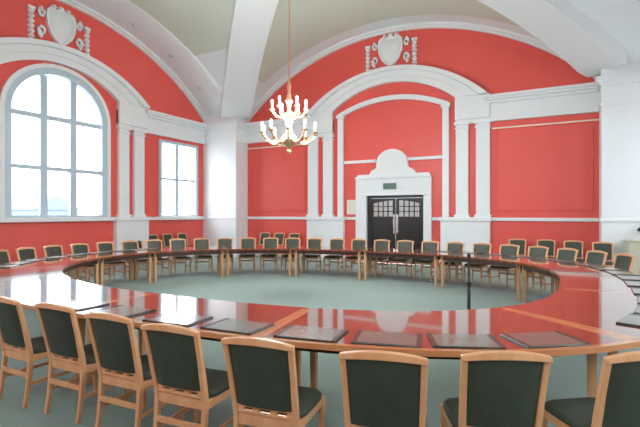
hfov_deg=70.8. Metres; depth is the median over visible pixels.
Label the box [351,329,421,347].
desk pad
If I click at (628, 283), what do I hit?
desk pad
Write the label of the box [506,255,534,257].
desk pad
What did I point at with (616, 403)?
chair
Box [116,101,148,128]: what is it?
trim
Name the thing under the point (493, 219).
trim
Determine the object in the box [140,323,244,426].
chair
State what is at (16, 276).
conference table section
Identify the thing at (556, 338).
desk pad
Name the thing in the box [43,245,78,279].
chair
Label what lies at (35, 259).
desk pad
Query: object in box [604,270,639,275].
desk pad
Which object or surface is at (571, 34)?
ceiling beam
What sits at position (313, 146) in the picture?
pilaster
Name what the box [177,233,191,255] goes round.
chair
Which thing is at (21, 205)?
building
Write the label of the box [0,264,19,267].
desk pad
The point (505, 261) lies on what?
conference table section
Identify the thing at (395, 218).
door
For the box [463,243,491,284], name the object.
chair
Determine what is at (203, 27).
ceiling
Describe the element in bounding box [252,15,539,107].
trim
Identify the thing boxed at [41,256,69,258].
desk pad
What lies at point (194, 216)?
window
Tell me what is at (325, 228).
trim
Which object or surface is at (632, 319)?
desk pad
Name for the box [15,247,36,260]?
chair
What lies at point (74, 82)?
window
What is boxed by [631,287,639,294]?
desk pad
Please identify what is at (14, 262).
desk pad
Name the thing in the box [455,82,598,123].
trim
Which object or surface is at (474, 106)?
trim
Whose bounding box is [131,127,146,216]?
trim
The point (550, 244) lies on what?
chair
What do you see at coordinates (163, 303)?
conference table section
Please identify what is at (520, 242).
chair
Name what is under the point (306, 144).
trim
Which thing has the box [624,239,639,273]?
base cabinet
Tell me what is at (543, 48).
trim
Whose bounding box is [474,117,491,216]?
pilaster
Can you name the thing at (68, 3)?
trim
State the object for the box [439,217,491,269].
trim
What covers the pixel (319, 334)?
desk pad
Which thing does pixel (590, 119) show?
trim
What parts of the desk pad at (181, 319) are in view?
panel, panel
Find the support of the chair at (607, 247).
on the floor
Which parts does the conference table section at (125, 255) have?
leg, leg, leg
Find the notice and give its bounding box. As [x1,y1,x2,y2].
[347,200,355,213]
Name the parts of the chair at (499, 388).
leg, seat frame, seat, leg, backrest, rail, leg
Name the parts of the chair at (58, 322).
leg, rail, backrest, slotted rail, seat frame, seat, leg, leg, leg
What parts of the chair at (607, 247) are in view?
backrest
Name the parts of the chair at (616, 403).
leg, seat frame, seat, leg, backrest, rail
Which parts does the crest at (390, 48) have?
crown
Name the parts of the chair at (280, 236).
backrest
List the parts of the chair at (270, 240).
seat, backrest, leg, leg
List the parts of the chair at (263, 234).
backrest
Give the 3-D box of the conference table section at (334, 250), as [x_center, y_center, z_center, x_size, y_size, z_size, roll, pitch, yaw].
[0.347,1.280,11.877,2.119,0.740,1.179,0,0,18]
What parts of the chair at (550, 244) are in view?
backrest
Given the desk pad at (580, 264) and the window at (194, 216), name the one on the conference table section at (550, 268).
the desk pad at (580, 264)
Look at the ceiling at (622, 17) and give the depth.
10.55 m
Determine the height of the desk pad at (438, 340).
0.014 m
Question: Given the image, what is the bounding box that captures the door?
[367,195,422,264]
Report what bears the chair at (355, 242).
on the floor
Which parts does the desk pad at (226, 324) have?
panel, panel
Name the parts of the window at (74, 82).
sill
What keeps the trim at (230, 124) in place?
attached to the wall at (543, 167)
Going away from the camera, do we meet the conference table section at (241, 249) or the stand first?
the stand
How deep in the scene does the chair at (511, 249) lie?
10.24 m
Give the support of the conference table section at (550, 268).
on the floor
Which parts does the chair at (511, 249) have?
leg, leg, seat, seat frame, leg, backrest, rail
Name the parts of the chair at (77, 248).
leg, rail, backrest, leg, leg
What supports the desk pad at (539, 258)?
on the conference table section at (505, 261)
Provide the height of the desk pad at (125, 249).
0.014 m
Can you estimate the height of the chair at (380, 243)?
0.942 m
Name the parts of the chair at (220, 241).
backrest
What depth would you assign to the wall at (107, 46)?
14.14 m
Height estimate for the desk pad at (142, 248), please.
0.014 m
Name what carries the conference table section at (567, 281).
on the floor
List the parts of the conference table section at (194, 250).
leg, leg, leg, leg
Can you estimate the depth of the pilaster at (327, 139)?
15.80 m
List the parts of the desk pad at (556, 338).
panel, panel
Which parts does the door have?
pane, handle, handle, pane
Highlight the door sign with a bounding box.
[383,182,396,189]
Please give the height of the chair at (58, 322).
0.942 m
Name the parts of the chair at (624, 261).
backrest, rail, leg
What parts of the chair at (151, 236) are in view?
backrest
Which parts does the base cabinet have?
door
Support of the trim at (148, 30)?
attached to the wall at (107, 46)
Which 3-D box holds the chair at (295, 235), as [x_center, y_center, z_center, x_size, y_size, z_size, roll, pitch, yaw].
[-1.049,1.179,16.188,0.460,0.942,0.602,0,0,28]
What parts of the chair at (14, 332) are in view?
leg, rail, backrest, slotted rail, leg, seat frame, seat, leg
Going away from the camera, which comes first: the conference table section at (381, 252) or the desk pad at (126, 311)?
the desk pad at (126, 311)
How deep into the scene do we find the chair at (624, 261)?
7.94 m
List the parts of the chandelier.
arm, arm, arm, arm, arm, arm, stem, rod, arm, arm, arm, arm, arm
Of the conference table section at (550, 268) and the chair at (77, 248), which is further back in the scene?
the chair at (77, 248)
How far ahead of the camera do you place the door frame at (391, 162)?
14.67 m
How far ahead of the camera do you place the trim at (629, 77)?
11.23 m
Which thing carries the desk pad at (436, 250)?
on the conference table section at (381, 252)
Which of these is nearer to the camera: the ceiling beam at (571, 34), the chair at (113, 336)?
the chair at (113, 336)
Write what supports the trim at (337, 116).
attached to the wall at (543, 167)
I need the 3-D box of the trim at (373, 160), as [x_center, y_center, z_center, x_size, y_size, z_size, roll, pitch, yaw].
[1.339,-1.760,15.343,1.190,0.100,0.070,0,0,28]
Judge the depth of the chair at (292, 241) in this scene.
13.20 m
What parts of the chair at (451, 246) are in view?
leg, seat, backrest, leg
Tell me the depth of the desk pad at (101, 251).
10.36 m
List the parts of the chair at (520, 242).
backrest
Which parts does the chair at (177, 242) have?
backrest, seat frame, seat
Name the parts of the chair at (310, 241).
seat, seat frame, backrest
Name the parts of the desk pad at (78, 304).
panel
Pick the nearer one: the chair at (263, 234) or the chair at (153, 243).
the chair at (153, 243)
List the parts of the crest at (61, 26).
crown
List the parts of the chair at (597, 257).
backrest, rail, leg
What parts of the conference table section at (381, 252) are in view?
leg, leg, leg, leg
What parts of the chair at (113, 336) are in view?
leg, rail, backrest, slotted rail, seat frame, seat, leg, leg, leg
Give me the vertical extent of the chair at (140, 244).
0.942 m
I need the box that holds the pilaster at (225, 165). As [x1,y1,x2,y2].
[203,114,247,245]
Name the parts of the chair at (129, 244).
backrest, seat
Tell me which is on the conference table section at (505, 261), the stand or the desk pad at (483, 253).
the desk pad at (483, 253)
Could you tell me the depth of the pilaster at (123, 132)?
14.32 m
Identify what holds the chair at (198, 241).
on the floor
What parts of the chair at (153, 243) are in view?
backrest, seat, leg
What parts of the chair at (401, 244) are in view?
leg, seat, seat frame, backrest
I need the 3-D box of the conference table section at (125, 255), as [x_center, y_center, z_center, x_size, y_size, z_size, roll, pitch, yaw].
[-4.763,1.280,10.222,1.268,0.740,1.854,0,0,28]
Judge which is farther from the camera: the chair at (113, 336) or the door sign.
the door sign
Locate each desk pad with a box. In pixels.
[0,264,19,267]
[1,261,34,264]
[20,258,51,260]
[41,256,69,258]
[57,299,109,310]
[60,253,89,255]
[86,251,110,253]
[90,305,155,317]
[110,249,134,251]
[131,248,154,249]
[142,311,212,326]
[200,318,273,334]
[273,324,347,342]
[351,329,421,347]
[426,332,505,349]
[435,250,457,251]
[457,251,483,253]
[483,253,508,255]
[500,331,590,347]
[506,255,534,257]
[530,257,559,260]
[550,260,583,262]
[569,263,602,266]
[588,266,623,270]
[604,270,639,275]
[614,275,639,280]
[616,313,639,326]
[624,280,639,286]
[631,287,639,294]
[633,304,639,313]
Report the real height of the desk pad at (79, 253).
0.014 m
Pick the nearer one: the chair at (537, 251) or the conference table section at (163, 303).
the conference table section at (163, 303)
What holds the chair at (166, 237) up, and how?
on the floor
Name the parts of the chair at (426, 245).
leg, seat, seat frame, backrest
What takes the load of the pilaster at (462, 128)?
attached to the wall at (543, 167)
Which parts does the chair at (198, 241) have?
backrest, seat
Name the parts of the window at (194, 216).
sill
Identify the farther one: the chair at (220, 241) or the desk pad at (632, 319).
the chair at (220, 241)
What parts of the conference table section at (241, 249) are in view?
leg, leg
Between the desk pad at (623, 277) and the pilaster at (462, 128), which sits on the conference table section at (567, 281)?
the desk pad at (623, 277)
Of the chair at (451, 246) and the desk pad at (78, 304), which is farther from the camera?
the chair at (451, 246)
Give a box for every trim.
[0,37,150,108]
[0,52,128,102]
[0,63,110,217]
[57,0,204,121]
[75,0,221,115]
[113,217,150,265]
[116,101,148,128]
[116,109,206,143]
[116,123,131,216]
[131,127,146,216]
[204,121,247,256]
[246,25,595,122]
[246,116,333,143]
[247,144,307,149]
[247,217,304,219]
[248,253,305,258]
[250,145,304,211]
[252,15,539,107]
[305,217,345,261]
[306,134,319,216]
[307,112,333,133]
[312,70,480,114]
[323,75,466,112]
[336,115,344,118]
[338,94,448,216]
[343,159,375,163]
[345,217,355,219]
[355,174,430,195]
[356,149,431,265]
[407,155,441,160]
[431,217,438,220]
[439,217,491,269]
[441,102,450,107]
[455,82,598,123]
[455,93,489,119]
[492,119,598,128]
[492,218,598,221]
[496,121,592,210]
[594,71,639,221]
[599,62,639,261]
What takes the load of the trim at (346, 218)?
attached to the wall at (543, 167)
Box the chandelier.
[259,0,317,153]
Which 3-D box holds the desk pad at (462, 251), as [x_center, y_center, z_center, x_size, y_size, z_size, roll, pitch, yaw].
[3.472,0.903,10.386,0.480,0.014,0.340,0,0,44]
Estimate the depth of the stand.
6.68 m
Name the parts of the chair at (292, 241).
backrest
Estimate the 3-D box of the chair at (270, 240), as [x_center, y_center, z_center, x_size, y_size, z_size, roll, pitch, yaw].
[-1.470,1.179,13.076,0.460,0.942,0.602,0,0,3]
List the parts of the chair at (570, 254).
leg, leg, backrest, rail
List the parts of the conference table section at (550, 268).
leg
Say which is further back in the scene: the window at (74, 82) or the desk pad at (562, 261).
the window at (74, 82)
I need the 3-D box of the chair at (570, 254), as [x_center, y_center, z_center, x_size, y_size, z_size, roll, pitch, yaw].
[4.859,1.179,9.160,0.602,0.942,0.460,0,0,-24]
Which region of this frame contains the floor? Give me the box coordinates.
[0,256,639,426]
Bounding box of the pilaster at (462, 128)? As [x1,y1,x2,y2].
[454,119,469,216]
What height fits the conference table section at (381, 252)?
0.740 m
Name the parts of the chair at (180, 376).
leg, rail, backrest, slotted rail, seat frame, leg, seat, leg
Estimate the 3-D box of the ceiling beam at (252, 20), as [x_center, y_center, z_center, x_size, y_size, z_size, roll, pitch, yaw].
[-1.987,-5.190,13.083,1.100,3.119,8.443,0,0,-17]
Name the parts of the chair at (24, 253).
rail, backrest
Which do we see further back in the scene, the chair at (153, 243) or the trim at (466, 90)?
the trim at (466, 90)
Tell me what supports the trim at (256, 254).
attached to the wall at (543, 167)
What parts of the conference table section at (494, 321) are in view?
leg, leg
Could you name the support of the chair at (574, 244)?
on the floor
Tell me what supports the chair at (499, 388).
on the floor
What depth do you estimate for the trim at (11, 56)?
12.69 m
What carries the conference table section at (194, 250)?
on the floor
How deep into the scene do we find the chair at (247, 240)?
13.23 m
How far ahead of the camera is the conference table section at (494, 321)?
3.53 m
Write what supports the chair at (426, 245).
on the floor
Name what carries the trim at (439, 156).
attached to the wall at (543, 167)
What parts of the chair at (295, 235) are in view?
backrest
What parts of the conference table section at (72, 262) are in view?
leg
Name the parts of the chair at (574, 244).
rail, backrest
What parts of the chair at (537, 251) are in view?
leg, leg, leg, backrest, rail, leg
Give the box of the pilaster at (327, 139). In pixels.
[321,132,334,216]
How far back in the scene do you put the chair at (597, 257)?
8.61 m
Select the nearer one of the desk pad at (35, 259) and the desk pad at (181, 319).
the desk pad at (181, 319)
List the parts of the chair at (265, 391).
leg, rail, backrest, slotted rail, seat frame, seat, leg, leg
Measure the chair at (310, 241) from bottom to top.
0.942 m
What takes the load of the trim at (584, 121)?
attached to the wall at (543, 167)
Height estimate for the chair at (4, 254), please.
0.942 m
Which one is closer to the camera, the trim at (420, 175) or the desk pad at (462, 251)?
the desk pad at (462, 251)
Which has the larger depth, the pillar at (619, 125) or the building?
the building
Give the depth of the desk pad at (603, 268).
7.35 m
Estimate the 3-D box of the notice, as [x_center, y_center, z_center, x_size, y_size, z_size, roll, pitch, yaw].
[1.078,-0.220,15.501,0.320,0.500,0.036,0,0,28]
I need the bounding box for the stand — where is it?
[466,253,470,309]
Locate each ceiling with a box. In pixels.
[129,0,605,90]
[604,0,639,62]
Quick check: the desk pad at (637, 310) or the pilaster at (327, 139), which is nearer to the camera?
the desk pad at (637, 310)
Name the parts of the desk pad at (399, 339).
panel, panel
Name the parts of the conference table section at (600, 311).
leg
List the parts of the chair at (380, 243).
leg, seat, backrest, leg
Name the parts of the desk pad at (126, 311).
panel, panel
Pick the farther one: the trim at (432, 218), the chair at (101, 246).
the trim at (432, 218)
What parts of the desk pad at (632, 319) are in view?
panel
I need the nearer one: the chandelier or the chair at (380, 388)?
the chair at (380, 388)
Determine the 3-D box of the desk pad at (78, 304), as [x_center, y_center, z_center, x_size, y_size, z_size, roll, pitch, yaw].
[-2.390,0.903,4.462,0.480,0.014,0.340,0,0,29]
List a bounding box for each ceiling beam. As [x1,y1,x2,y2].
[221,0,278,118]
[478,0,626,76]
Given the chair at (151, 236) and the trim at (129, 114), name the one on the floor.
the chair at (151, 236)
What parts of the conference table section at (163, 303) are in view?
leg, leg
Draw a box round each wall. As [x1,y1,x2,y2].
[0,0,202,269]
[248,29,598,265]
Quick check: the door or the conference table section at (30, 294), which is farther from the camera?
the door
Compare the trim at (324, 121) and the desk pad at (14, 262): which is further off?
the trim at (324, 121)
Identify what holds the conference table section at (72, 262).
on the floor
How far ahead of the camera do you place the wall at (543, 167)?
13.94 m
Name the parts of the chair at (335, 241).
seat, seat frame, backrest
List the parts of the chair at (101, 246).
backrest, leg, leg, seat frame, seat, leg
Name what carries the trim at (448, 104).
attached to the wall at (543, 167)
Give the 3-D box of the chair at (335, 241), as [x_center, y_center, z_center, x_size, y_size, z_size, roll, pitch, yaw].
[0.402,1.179,12.659,0.460,0.942,0.602,0,0,21]
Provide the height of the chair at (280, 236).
0.942 m
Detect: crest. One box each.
[27,4,90,55]
[365,32,416,70]
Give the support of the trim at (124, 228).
attached to the wall at (107, 46)
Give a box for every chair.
[0,250,10,263]
[0,296,79,407]
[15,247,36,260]
[34,302,129,423]
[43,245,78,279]
[70,243,93,281]
[84,312,183,426]
[96,242,125,281]
[121,240,147,278]
[138,240,151,264]
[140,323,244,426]
[145,239,169,274]
[148,234,168,262]
[162,233,182,260]
[169,238,190,274]
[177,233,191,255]
[193,238,212,272]
[217,238,233,271]
[221,336,324,426]
[239,237,255,271]
[252,232,270,256]
[260,237,278,270]
[266,233,284,258]
[281,233,299,259]
[281,237,300,271]
[302,238,322,272]
[323,238,344,273]
[339,350,427,426]
[345,239,366,273]
[367,239,389,276]
[390,240,413,277]
[414,241,438,279]
[439,242,464,282]
[440,350,552,426]
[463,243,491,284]
[489,244,519,288]
[508,239,525,272]
[514,246,548,292]
[537,239,555,275]
[539,248,578,293]
[542,351,639,426]
[563,240,584,262]
[585,250,607,265]
[592,242,613,266]
[613,253,635,271]
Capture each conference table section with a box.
[0,256,102,284]
[0,267,72,285]
[0,279,151,355]
[68,250,154,285]
[75,293,308,385]
[133,246,224,282]
[223,245,299,276]
[257,307,639,397]
[292,246,371,279]
[361,248,450,286]
[438,251,553,300]
[501,288,639,355]
[517,261,639,302]
[557,274,639,293]
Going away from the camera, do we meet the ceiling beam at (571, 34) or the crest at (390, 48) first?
the ceiling beam at (571, 34)
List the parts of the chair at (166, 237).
backrest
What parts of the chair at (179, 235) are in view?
backrest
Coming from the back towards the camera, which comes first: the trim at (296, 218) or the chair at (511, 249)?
the trim at (296, 218)
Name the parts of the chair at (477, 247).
leg, seat, seat frame, leg, backrest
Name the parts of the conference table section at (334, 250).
leg, leg, leg, leg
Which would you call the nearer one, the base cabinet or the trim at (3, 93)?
the base cabinet
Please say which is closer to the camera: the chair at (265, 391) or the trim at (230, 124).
the chair at (265, 391)
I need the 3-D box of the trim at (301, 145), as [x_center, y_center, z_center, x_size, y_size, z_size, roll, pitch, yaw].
[-1.623,-1.290,16.948,2.470,2.440,0.028,0,0,28]
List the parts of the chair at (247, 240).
seat, backrest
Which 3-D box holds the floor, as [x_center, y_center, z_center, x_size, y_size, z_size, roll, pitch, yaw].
[-0.654,1.710,7.916,16.810,0.120,15.650,0,0,28]
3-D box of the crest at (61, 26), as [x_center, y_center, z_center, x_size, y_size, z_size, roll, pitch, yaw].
[-7.245,-5.195,12.620,0.150,1.230,1.780,0,0,28]
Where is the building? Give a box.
[12,190,80,214]
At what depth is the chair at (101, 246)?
11.17 m
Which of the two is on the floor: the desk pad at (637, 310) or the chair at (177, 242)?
the chair at (177, 242)
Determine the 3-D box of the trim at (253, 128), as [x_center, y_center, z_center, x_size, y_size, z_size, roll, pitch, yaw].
[-1.238,-3.095,16.577,3.760,0.750,0.320,0,0,28]
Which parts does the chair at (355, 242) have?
seat, backrest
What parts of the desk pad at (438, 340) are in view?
panel, panel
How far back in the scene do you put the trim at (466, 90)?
14.52 m
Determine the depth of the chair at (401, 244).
11.87 m
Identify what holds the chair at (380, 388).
on the floor
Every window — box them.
[0,68,114,222]
[157,139,202,219]
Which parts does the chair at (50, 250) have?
rail, backrest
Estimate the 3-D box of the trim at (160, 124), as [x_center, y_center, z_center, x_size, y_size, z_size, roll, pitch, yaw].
[-5.364,-3.095,15.963,0.320,0.750,4.030,0,0,28]
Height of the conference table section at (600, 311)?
0.740 m
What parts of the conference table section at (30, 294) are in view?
leg, leg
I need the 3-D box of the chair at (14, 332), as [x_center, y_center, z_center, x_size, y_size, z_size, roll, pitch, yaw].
[-2.589,1.179,4.090,0.460,0.942,0.602,0,0,28]
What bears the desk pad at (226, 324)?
on the conference table section at (163, 303)
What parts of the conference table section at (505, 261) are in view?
leg, leg, leg, leg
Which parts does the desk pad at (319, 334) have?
panel, panel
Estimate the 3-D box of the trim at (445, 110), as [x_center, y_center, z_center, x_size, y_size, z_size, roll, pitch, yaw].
[2.311,-1.885,14.795,3.800,3.990,0.120,0,0,28]

